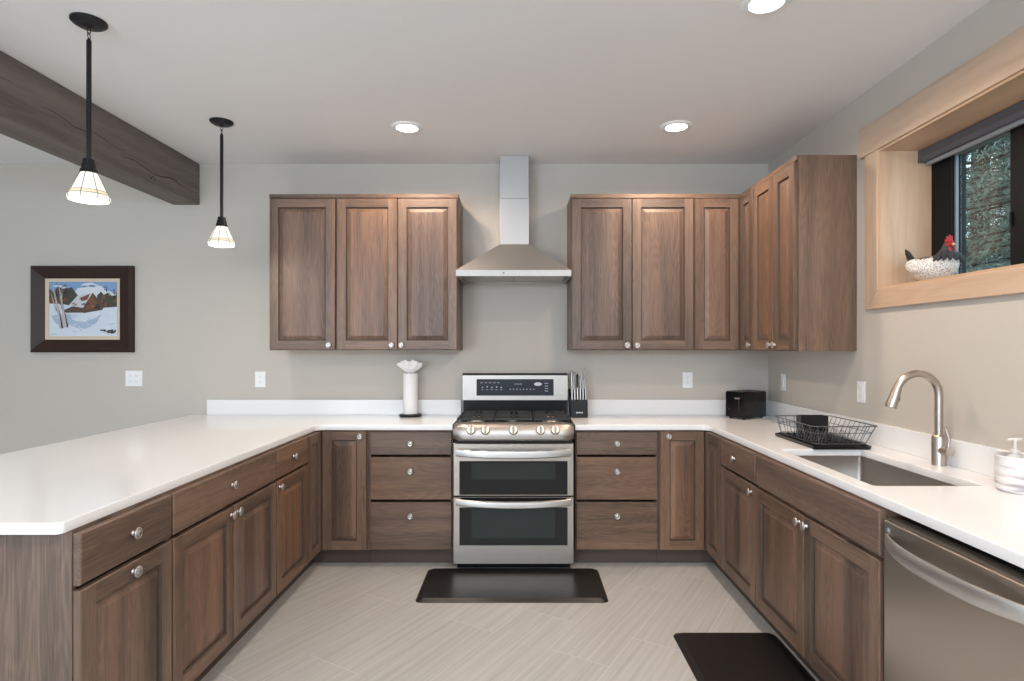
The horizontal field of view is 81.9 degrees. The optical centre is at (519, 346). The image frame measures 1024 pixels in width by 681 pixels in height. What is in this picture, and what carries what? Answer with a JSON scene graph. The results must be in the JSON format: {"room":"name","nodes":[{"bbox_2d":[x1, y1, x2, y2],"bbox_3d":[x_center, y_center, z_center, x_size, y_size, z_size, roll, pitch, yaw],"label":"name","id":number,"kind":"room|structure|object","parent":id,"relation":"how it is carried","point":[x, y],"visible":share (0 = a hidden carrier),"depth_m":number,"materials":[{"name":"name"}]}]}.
{"room":"kitchen","nodes":[
{"label":"kitchen","id":0,"kind":"room"},
{"bbox_2d":[0,164,767,453],"bbox_3d":[-2.207,0.033,4.439,8.786,2.974,0.150,0,0,0],"label":"wall","id":1,"kind":"structure","parent":0,"point":[202,310],"depth_m":4.36,"materials":[{"name":"paint"}]},
{"bbox_2d":[30,266,134,351],"bbox_3d":[-3.222,-0.279,4.340,0.750,0.636,0.045,0,0,0],"label":"framed painting","id":2,"kind":"object","parent":1,"relation":"attached to","point":[73,308],"visible":1,"depth_m":4.35,"materials":[{"name":"paint"}]},
{"bbox_2d":[125,371,142,385],"bbox_3d":[-2.853,0.233,4.359,0.125,0.116,0.008,0,0,0],"label":"wall socket","id":3,"kind":"object","parent":1,"relation":"attached to","point":[132,378],"visible":1,"depth_m":4.36,"materials":[{"name":"white plastic"}]},
{"bbox_2d":[255,371,265,386],"bbox_3d":[-1.919,0.239,4.359,0.078,0.116,0.008,0,0,0],"label":"wall socket","id":4,"kind":"object","parent":1,"relation":"attached to","point":[260,376],"visible":1,"depth_m":4.36,"materials":[{"name":"white plastic"}]},
{"bbox_2d":[269,194,336,349],"bbox_3d":[-1.487,-0.511,4.182,0.457,1.069,0.363,0,0,0],"label":"upper cabinet","id":5,"kind":"object","parent":1,"relation":"attached to","point":[303,227],"visible":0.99,"depth_m":4.03,"materials":[{"name":"brown wood"}]},
{"bbox_2d":[207,399,460,414],"bbox_3d":[-1.369,0.444,4.353,1.873,0.112,0.020,0,0,0],"label":"backsplash","id":6,"kind":"structure","parent":1,"relation":"attached to","point":[214,406],"depth_m":4.34,"materials":[{"name":"white stone"}]},
{"bbox_2d":[336,194,462,349],"bbox_3d":[-0.841,-0.511,4.182,0.833,1.069,0.363,0,0,0],"label":"upper cabinet","id":7,"kind":"object","parent":1,"relation":"attached to","point":[399,256],"visible":0.99,"depth_m":4.03,"materials":[{"name":"brown wood"}]},
{"bbox_2d":[456,156,570,283],"bbox_3d":[-0.042,-0.909,4.112,0.756,0.888,0.501,0,0,0],"label":"range hood","id":8,"kind":"object","parent":1,"relation":"attached to","point":[513,261],"visible":1,"depth_m":4.17,"materials":[{"name":"silver metal"}]},
{"bbox_2d":[567,194,693,349],"bbox_3d":[0.768,-0.511,4.182,0.842,1.069,0.363,0,0,0],"label":"upper cabinet","id":9,"kind":"object","parent":1,"relation":"attached to","point":[630,256],"visible":1,"depth_m":4.03,"materials":[{"name":"brown wood"}]},
{"bbox_2d":[568,399,725,414],"bbox_3d":[1.085,0.444,4.353,1.460,0.112,0.020,0,0,0],"label":"backsplash","id":10,"kind":"structure","parent":1,"relation":"attached to","point":[595,406],"depth_m":4.34,"materials":[{"name":"white stone"}]},
{"bbox_2d":[683,372,692,387],"bbox_3d":[1.239,0.244,4.359,0.074,0.116,0.008,0,0,0],"label":"wall socket","id":11,"kind":"object","parent":1,"relation":"attached to","point":[687,376],"visible":1,"depth_m":4.36,"materials":[{"name":"white plastic"}]},
{"bbox_2d":[693,185,755,350],"bbox_3d":[1.513,-0.511,4.080,0.644,1.069,0.567,0,0,0],"label":"upper cabinet","id":12,"kind":"object","parent":1,"relation":"attached to","point":[722,223],"visible":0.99,"depth_m":4.03,"materials":[{"name":"brown wood"}]},
{"bbox_2d":[0,0,989,163],"bbox_3d":[-2.332,-1.404,0.682,8.336,0.100,7.364,0,0,0],"label":"ceiling","id":13,"kind":"structure","parent":0,"point":[298,81],"depth_m":2.91,"materials":[{"name":"paint"}]},
{"bbox_2d":[66,12,110,204],"bbox_3d":[-1.790,-0.981,2.450,0.151,0.746,0.151,0,0,0],"label":"pendant lamp","id":14,"kind":"object","parent":13,"relation":"hanging from","point":[87,187],"visible":1,"depth_m":2.44,"materials":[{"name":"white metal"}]},
{"bbox_2d":[0,51,199,204],"bbox_3d":[-2.464,-1.202,0.686,0.196,0.303,7.353,0,0,0],"label":"ceiling beam","id":15,"kind":"structure","parent":13,"relation":"attached to","point":[36,111],"depth_m":3.25,"materials":[{"name":"brown wood"}]},
{"bbox_2d":[207,117,235,247],"bbox_3d":[-1.790,-0.981,3.540,0.151,0.746,0.151,0,0,0],"label":"pendant lamp","id":16,"kind":"object","parent":13,"relation":"hanging from","point":[221,236],"visible":1,"depth_m":3.52,"materials":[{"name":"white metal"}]},
{"bbox_2d":[391,121,421,133],"bbox_3d":[-0.695,-1.347,3.630,0.188,0.011,0.188,0,0,0],"label":"recessed light","id":17,"kind":"object","parent":13,"relation":"in","point":[407,127],"visible":1,"depth_m":3.62,"materials":[{"name":"white plastic"}]},
{"bbox_2d":[660,120,691,132],"bbox_3d":[0.957,-1.347,3.615,0.188,0.011,0.188,0,0,0],"label":"recessed light","id":18,"kind":"object","parent":13,"relation":"in","point":[676,126],"visible":1,"depth_m":3.60,"materials":[{"name":"white plastic"}]},
{"bbox_2d":[741,0,790,15],"bbox_3d":[0.965,-1.347,2.310,0.188,0.011,0.188,0,0,0],"label":"recessed light","id":19,"kind":"object","parent":13,"relation":"in","point":[750,7],"visible":1,"depth_m":2.33,"materials":[{"name":"white plastic"}]},
{"bbox_2d":[200,562,818,680],"bbox_3d":[-2.332,1.470,0.682,8.336,0.100,7.364,0,0,0],"label":"floor","id":20,"kind":"structure","parent":0,"point":[336,621],"depth_m":2.96,"materials":[{"name":"tile"}]},
{"bbox_2d":[0,492,171,680],"bbox_3d":[-1.577,0.977,1.942,0.647,0.885,0.461,0,0,0],"label":"base cabinet","id":21,"kind":"object","parent":20,"relation":"on","point":[92,601],"visible":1,"depth_m":1.77,"materials":[{"name":"brown wood"}]},
{"bbox_2d":[166,449,275,680],"bbox_3d":[-1.577,0.977,2.637,0.647,0.885,0.927,0,0,0],"label":"base cabinet","id":22,"kind":"object","parent":20,"relation":"on","point":[223,537],"visible":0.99,"depth_m":2.52,"materials":[{"name":"brown wood"}]},
{"bbox_2d":[0,399,460,534],"bbox_3d":[-1.427,0.461,3.019,1.987,0.146,2.688,0,0,0],"label":"countertop","id":23,"kind":"structure","parent":22,"relation":"on","point":[65,486],"depth_m":2.85,"materials":[{"name":"white stone"}]},
{"bbox_2d":[396,359,424,417],"bbox_3d":[-0.788,0.295,4.258,0.176,0.409,0.164,0,0,-39],"label":"paper towel holder","id":24,"kind":"object","parent":23,"relation":"on","point":[410,379],"visible":1,"depth_m":4.21,"materials":[{"name":"white paper"}]},
{"bbox_2d":[261,436,307,616],"bbox_3d":[-1.577,0.977,3.330,0.647,0.885,0.457,0,0,0],"label":"base cabinet","id":25,"kind":"object","parent":20,"relation":"on","point":[291,480],"visible":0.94,"depth_m":3.30,"materials":[{"name":"brown wood"}]},
{"bbox_2d":[295,430,370,580],"bbox_3d":[-1.442,0.977,3.960,0.915,0.885,0.801,0,0,0],"label":"base cabinet","id":26,"kind":"object","parent":20,"relation":"on","point":[338,460],"visible":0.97,"depth_m":3.80,"materials":[{"name":"brown wood"}]},
{"bbox_2d":[369,430,454,562],"bbox_3d":[-0.709,0.977,4.070,0.548,0.885,0.582,0,0,0],"label":"base cabinet","id":27,"kind":"object","parent":20,"relation":"on","point":[411,496],"visible":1,"depth_m":3.80,"materials":[{"name":"brown wood"}]},
{"bbox_2d":[416,568,607,602],"bbox_3d":[-0.045,1.411,3.520,1.080,0.016,0.496,0,0,0],"label":"kitchen mat","id":28,"kind":"object","parent":20,"relation":"on","point":[440,585],"visible":1,"depth_m":3.46,"materials":[{"name":"black plastic"}]},
{"bbox_2d":[453,373,573,566],"bbox_3d":[-0.038,0.805,3.994,0.769,1.229,0.703,0,0,0],"label":"range","id":29,"kind":"object","parent":20,"relation":"on","point":[513,446],"visible":1,"depth_m":3.72,"materials":[{"name":"silver metal"}]},
{"bbox_2d":[456,415,570,422],"bbox_3d":[-0.041,0.505,4.015,0.758,0.020,0.510,0,0,0],"label":"cooktop","id":30,"kind":"object","parent":29,"relation":"in","point":[458,421],"depth_m":3.85,"materials":[{"name":"black metal"}]},
{"bbox_2d":[573,429,657,562],"bbox_3d":[0.626,0.977,4.070,0.540,0.885,0.582,0,0,0],"label":"base cabinet","id":31,"kind":"object","parent":20,"relation":"on","point":[615,496],"visible":0.99,"depth_m":3.80,"materials":[{"name":"brown wood"}]},
{"bbox_2d":[656,430,733,584],"bbox_3d":[1.366,0.977,3.937,0.934,0.885,0.848,0,0,0],"label":"base cabinet","id":32,"kind":"object","parent":20,"relation":"on","point":[689,461],"visible":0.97,"depth_m":3.80,"materials":[{"name":"brown wood"}]},
{"bbox_2d":[568,399,1023,568],"bbox_3d":[1.095,0.461,2.832,1.480,0.146,3.063,0,0,0],"label":"countertop","id":33,"kind":"structure","parent":32,"relation":"on","point":[973,512],"depth_m":2.58,"materials":[{"name":"white stone"}]},
{"bbox_2d":[569,389,587,417],"bbox_3d":[0.418,0.403,4.247,0.124,0.193,0.164,0,0,0],"label":"knife block","id":34,"kind":"object","parent":33,"relation":"on","point":[577,408],"visible":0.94,"depth_m":4.17,"materials":[{"name":"black plastic"}]},
{"bbox_2d":[570,370,572,386],"bbox_3d":[0.374,0.266,4.249,0.020,0.195,0.042,0,0,-1],"label":"kitchen knife","id":35,"kind":"object","parent":34,"relation":"in","point":[571,372],"visible":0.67,"depth_m":4.25,"materials":[{"name":"metal"}]},
{"bbox_2d":[573,372,574,389],"bbox_3d":[0.391,0.262,4.277,0.018,0.165,0.036,0,0,-1],"label":"kitchen knife","id":36,"kind":"object","parent":34,"relation":"in","point":[573,372],"visible":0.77,"depth_m":4.28,"materials":[{"name":"metal"}]},
{"bbox_2d":[579,368,586,386],"bbox_3d":[0.456,0.249,4.261,0.048,0.202,0.045,0,0,43],"label":"scissors","id":37,"kind":"object","parent":34,"relation":"in","point":[583,383],"visible":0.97,"depth_m":4.25,"materials":[{"name":"metal"}]},
{"bbox_2d":[726,390,765,419],"bbox_3d":[1.583,0.403,4.152,0.262,0.192,0.156,0,0,-31],"label":"toaster","id":38,"kind":"object","parent":33,"relation":"on","point":[743,404],"visible":1,"depth_m":4.09,"materials":[{"name":"metal"}]},
{"bbox_2d":[775,415,877,449],"bbox_3d":[1.590,0.442,3.099,0.326,0.114,0.462,0,0,0],"label":"dish rack","id":39,"kind":"object","parent":33,"relation":"on","point":[832,441],"visible":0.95,"depth_m":2.98,"materials":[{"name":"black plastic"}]},
{"bbox_2d":[796,415,827,435],"bbox_3d":[1.572,0.420,3.175,0.144,0.104,0.060,0,0,0],"label":"utensil caddy","id":40,"kind":"object","parent":39,"relation":"in","point":[813,420],"visible":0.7,"depth_m":3.15,"materials":[{"name":"black plastic"}]},
{"bbox_2d":[775,433,871,449],"bbox_3d":[1.575,0.491,3.099,0.290,0.016,0.461,0,0,0],"label":"drip tray","id":41,"kind":"object","parent":39,"relation":"on","point":[814,443],"depth_m":2.98,"materials":[{"name":"black plastic"}]},
{"bbox_2d":[799,456,953,485],"bbox_3d":[1.474,0.633,2.510,0.428,0.197,0.802,0,0,0],"label":"sink","id":42,"kind":"object","parent":33,"relation":"in","point":[867,470],"visible":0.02,"depth_m":2.81,"materials":[{"name":"silver metal"}]},
{"bbox_2d":[885,370,954,465],"bbox_3d":[1.676,0.299,2.480,0.253,0.402,0.094,0,0,0],"label":"faucet","id":43,"kind":"object","parent":33,"relation":"on","point":[940,446],"visible":1,"depth_m":2.48,"materials":[{"name":"silver metal"}]},
{"bbox_2d":[994,452,1023,494],"bbox_3d":[1.738,0.438,2.045,0.149,0.124,0.149,0,0,0],"label":"canister","id":44,"kind":"object","parent":33,"relation":"on","point":[1008,471],"visible":0.94,"depth_m":2.02,"materials":[{"name":"ceramic"}]},
{"bbox_2d":[1006,438,1023,458],"bbox_3d":[1.726,0.402,2.057,0.057,0.170,0.056,0,0,0],"label":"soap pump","id":45,"kind":"object","parent":44,"relation":"in","point":[1015,453],"visible":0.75,"depth_m":2.05,"materials":[{"name":"white plastic"}]},
{"bbox_2d":[1006,453,1023,458],"bbox_3d":[1.726,0.427,2.057,0.056,0.118,0.056,0,0,0],"label":"bottle","id":46,"kind":"object","parent":45,"relation":"on","point":[1015,455],"depth_m":2.05,"materials":[{"name":"white plastic"}]},
{"bbox_2d":[673,633,815,680],"bbox_3d":[1.005,1.411,2.393,0.506,0.016,1.065,0,0,0],"label":"kitchen mat","id":47,"kind":"object","parent":20,"relation":"on","point":[709,656],"visible":1,"depth_m":2.67,"materials":[{"name":"black plastic"}]},
{"bbox_2d":[721,437,770,625],"bbox_3d":[1.500,0.977,3.251,0.666,0.885,0.521,0,0,0],"label":"base cabinet","id":48,"kind":"object","parent":20,"relation":"on","point":[738,473],"visible":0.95,"depth_m":3.21,"materials":[{"name":"brown wood"}]},
{"bbox_2d":[756,453,904,680],"bbox_3d":[1.500,0.977,2.471,0.666,0.884,1.037,0,0,0],"label":"base cabinet","id":49,"kind":"object","parent":20,"relation":"on","point":[820,544],"visible":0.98,"depth_m":2.34,"materials":[{"name":"brown wood"}]},
{"bbox_2d":[884,517,1023,680],"bbox_3d":[1.478,0.989,1.637,0.696,0.862,0.606,0,0,0],"label":"dishwasher","id":50,"kind":"object","parent":20,"relation":"on","point":[954,609],"visible":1,"depth_m":1.65,"materials":[{"name":"silver metal"}]},
{"bbox_2d":[768,0,1023,452],"bbox_3d":[2.001,0.033,0.682,0.330,2.974,7.364,0,0,0],"label":"wall","id":51,"kind":"structure","parent":0,"point":[974,347],"depth_m":2.71,"materials":[{"name":"paint"}]},
{"bbox_2d":[781,374,785,390],"bbox_3d":[1.831,0.244,4.108,0.009,0.116,0.074,0,0,0],"label":"light switch","id":52,"kind":"object","parent":51,"relation":"attached to","point":[783,376],"visible":1,"depth_m":4.09,"materials":[{"name":"white plastic"}]},
{"bbox_2d":[753,155,856,350],"bbox_3d":[1.653,-0.511,3.504,0.364,1.069,0.579,0,0,0],"label":"upper cabinet","id":53,"kind":"object","parent":51,"relation":"attached to","point":[805,209],"visible":1,"depth_m":3.21,"materials":[{"name":"brown wood"}]},
{"bbox_2d":[857,381,865,402],"bbox_3d":[1.831,0.242,3.169,0.008,0.116,0.074,0,0,0],"label":"wall socket","id":54,"kind":"object","parent":51,"relation":"attached to","point":[861,385],"visible":1,"depth_m":3.16,"materials":[{"name":"white plastic"}]},
{"bbox_2d":[766,399,1009,476],"bbox_3d":[1.825,0.444,2.832,0.020,0.112,3.063,0,0,0],"label":"backsplash","id":55,"kind":"structure","parent":51,"relation":"attached to","point":[978,458],"depth_m":2.79,"materials":[{"name":"white stone"}]},
{"bbox_2d":[859,25,1023,309],"bbox_3d":[1.984,-0.678,2.199,0.343,0.962,1.917,0,0,0],"label":"window","id":56,"kind":"structure","parent":51,"relation":"in","point":[911,205],"depth_m":2.84,"materials":[{"name":"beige wood"}]},
{"bbox_2d":[905,235,963,280],"bbox_3d":[1.950,-0.411,2.810,0.186,0.211,0.286,0,0,-12],"label":"figurine","id":57,"kind":"object","parent":56,"relation":"on","point":[946,261],"visible":0.96,"depth_m":2.71,"materials":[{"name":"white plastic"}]},
{"bbox_2d":[918,100,1023,164],"bbox_3d":[2.047,-0.952,2.201,0.068,0.076,1.571,0,0,0],"label":"roller shade","id":58,"kind":"object","parent":56,"relation":"attached to","point":[1012,117],"visible":1,"depth_m":2.63,"materials":[{"name":"grey fabric"}]},
{"label":"outside","id":59,"kind":"structure","parent":0,"visible":0},
{"bbox_3d":[16.093,1.820,12.000,27.814,0.400,36.000,0,0,0],"label":"ground","id":60,"kind":"structure","parent":59,"visible":0},
{"bbox_2d":[966,136,1009,272],"bbox_3d":[4.287,-2.077,4.329,3.205,7.607,3.306,0,0,-28],"label":"conifer","id":61,"kind":"object","parent":60,"relation":"on","point":[989,242],"visible":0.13,"depth_m":4.58,"materials":[{"name":"green plant"}]},
{"bbox_2d":[966,135,1009,271],"bbox_3d":[5.605,-2.789,7.122,3.571,9.182,3.354,0,0,-23],"label":"conifer","id":62,"kind":"object","parent":60,"relation":"on","point":[980,219],"visible":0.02,"depth_m":7.01,"materials":[{"name":"green plant"}]},
{"bbox_2d":[966,143,1009,264],"bbox_3d":[8.203,-2.077,9.244,3.306,7.607,3.205,0,0,0],"label":"conifer","id":63,"kind":"object","parent":60,"relation":"on","point":[1003,210],"visible":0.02,"depth_m":9.66,"materials":[{"name":"green plant"}]},
{"bbox_2d":[991,153,1006,241],"bbox_3d":[11.155,-2.077,12.897,3.306,7.607,3.205,0,0,-43],"label":"conifer","id":64,"kind":"object","parent":60,"relation":"on","point":[1002,153],"visible":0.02,"depth_m":13.28,"materials":[{"name":"green plant"}]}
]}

